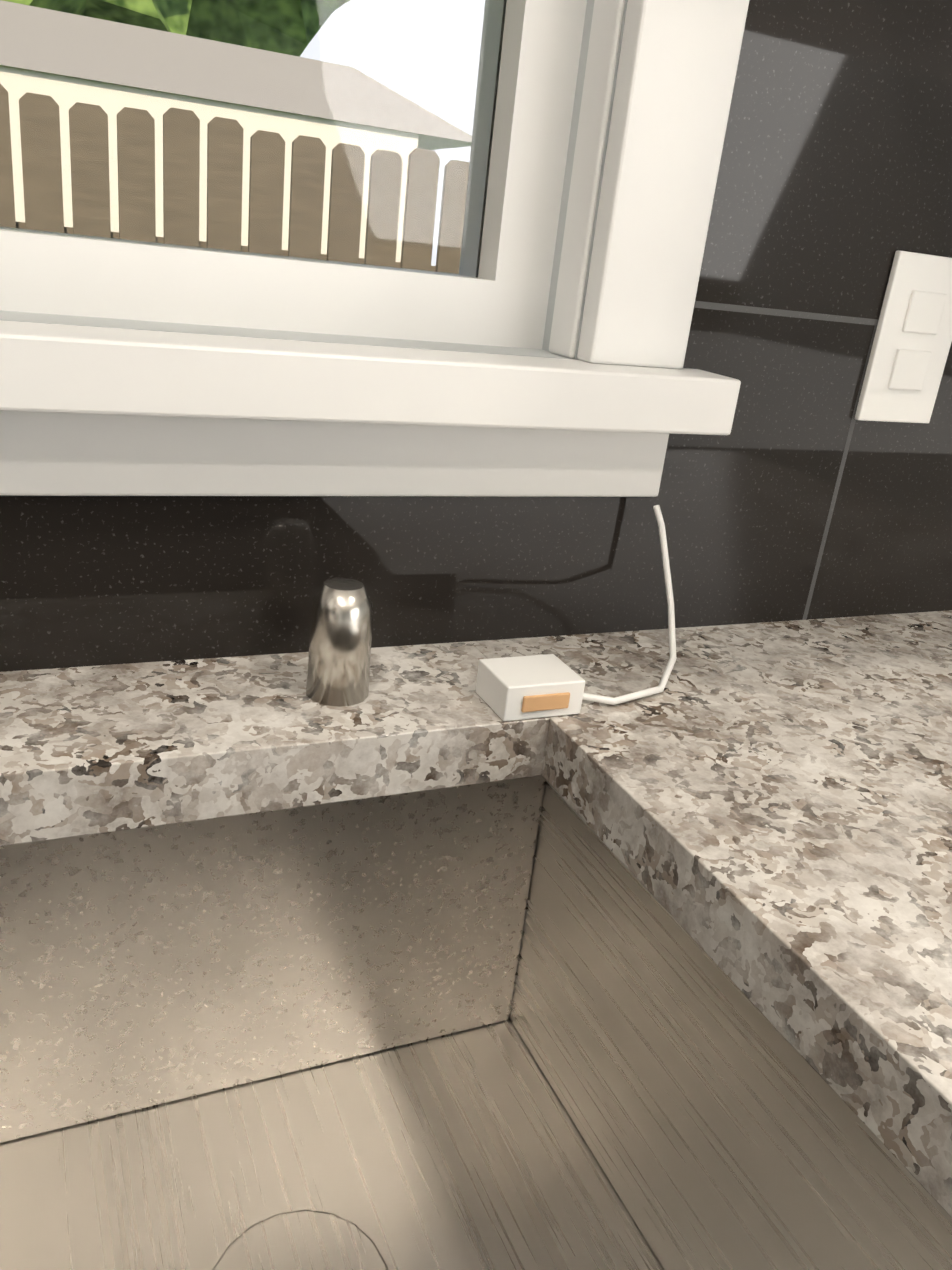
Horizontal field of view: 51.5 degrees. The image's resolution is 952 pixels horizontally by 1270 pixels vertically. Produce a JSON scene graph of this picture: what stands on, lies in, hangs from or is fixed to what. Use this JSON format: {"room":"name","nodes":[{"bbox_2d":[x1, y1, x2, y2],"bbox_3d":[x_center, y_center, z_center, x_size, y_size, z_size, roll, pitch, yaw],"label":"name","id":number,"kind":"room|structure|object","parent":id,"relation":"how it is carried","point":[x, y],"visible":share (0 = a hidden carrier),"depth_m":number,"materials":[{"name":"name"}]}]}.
{"room":"kitchen","nodes":[
{"label":"kitchen","id":0,"kind":"room"},
{"bbox_2d":[0,0,627,359],"bbox_3d":[0.707,-0.263,0.986,5.300,2.440,0.150,-4,24,-24],"label":"window frame","id":1,"kind":"structure","parent":0,"point":[182,328],"depth_m":0.59,"materials":[{"name":"white paint"}]},
{"bbox_2d":[0,0,748,496],"bbox_3d":[-0.320,-0.544,0.303,1.100,1.005,0.160,-4,24,-24],"label":"window","id":2,"kind":"structure","parent":1,"relation":"in","point":[86,410],"depth_m":0.57,"materials":[{"name":"white wood"}]},
{"bbox_2d":[0,0,951,671],"bbox_3d":[-0.410,-0.182,0.386,2.400,0.457,0.008,-4,24,-24],"label":"tile backsplash","id":3,"kind":"structure","parent":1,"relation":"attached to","point":[800,492],"depth_m":0.62,"materials":[{"name":"black tile"}]},
{"bbox_2d":[855,250,951,422],"bbox_3d":[0.317,-0.212,0.713,0.072,0.116,0.008,-4,24,-24],"label":"light switch plate","id":4,"kind":"object","parent":3,"relation":"attached to","point":[912,341],"visible":1,"depth_m":0.71,"materials":[{"name":"white plastic"}]},
{"bbox_3d":[1.694,1.860,-0.894,5.300,0.100,5.680,-4,24,-24],"label":"floor","id":5,"kind":"structure","parent":0,"visible":0},
{"bbox_3d":[-0.466,1.303,-1.465,0.662,0.876,0.908,-4,24,-24],"label":"base cabinet","id":6,"kind":"object","parent":5,"relation":"on","visible":0},
{"bbox_2d":[0,610,951,1217],"bbox_3d":[-0.320,0.169,0.201,2.432,0.038,0.654,-4,24,-24],"label":"countertop","id":7,"kind":"structure","parent":6,"relation":"on","point":[762,810],"depth_m":0.46,"materials":[{"name":"grey stone"}]},
{"bbox_2d":[306,577,372,706],"bbox_3d":[-0.076,0.003,0.554,0.036,0.066,0.035,-4,24,-24],"label":"air gap cap","id":8,"kind":"object","parent":7,"relation":"on","point":[339,657],"visible":1,"depth_m":0.54,"materials":[{"name":"silver metal"}]},
{"bbox_2d":[0,775,951,1269],"bbox_3d":[-0.231,0.289,0.317,0.760,0.250,0.405,-4,24,-24],"label":"undermount sink","id":9,"kind":"object","parent":7,"relation":"in","point":[514,1025],"visible":0.83,"depth_m":0.54,"materials":[{"name":"silver metal"}]},
{"bbox_2d":[476,505,676,720],"bbox_3d":[0.074,-0.019,0.607,0.159,0.099,0.099,-4,24,-24],"label":"sensor","id":10,"kind":"object","parent":7,"relation":"on","point":[525,687],"visible":1,"depth_m":0.57,"materials":[{"name":"white plastic"}]},
{"label":"outside","id":11,"kind":"structure","parent":0,"visible":0},
{"bbox_3d":[-7.450,-3.425,10.015,26.000,0.230,23.830,-4,24,-24],"label":"ground","id":12,"kind":"structure","parent":11,"visible":0},
{"bbox_2d":[2,0,349,56],"bbox_3d":[-8.826,-7.386,8.601,17.057,7.828,7.038,-4,24,-24],"label":"foliage","id":13,"kind":"object","parent":12,"relation":"on","point":[225,13],"depth_m":11.00,"materials":[{"name":"green plant"}]},
{"bbox_2d":[0,84,468,273],"bbox_3d":[-2.974,-0.553,1.780,9.000,1.397,0.060,-4,24,-24],"label":"fence","id":14,"kind":"object","parent":12,"relation":"on","point":[353,199],"depth_m":2.59,"materials":[{"name":"brown wood"}]},
{"bbox_2d":[0,0,471,261],"bbox_3d":[-7.111,-2.833,5.118,13.300,2.320,5.320,-4,24,-24],"label":"house","id":15,"kind":"structure","parent":12,"relation":"on","point":[156,81],"depth_m":5.23,"materials":[{"name":"grey paint"}]}
]}

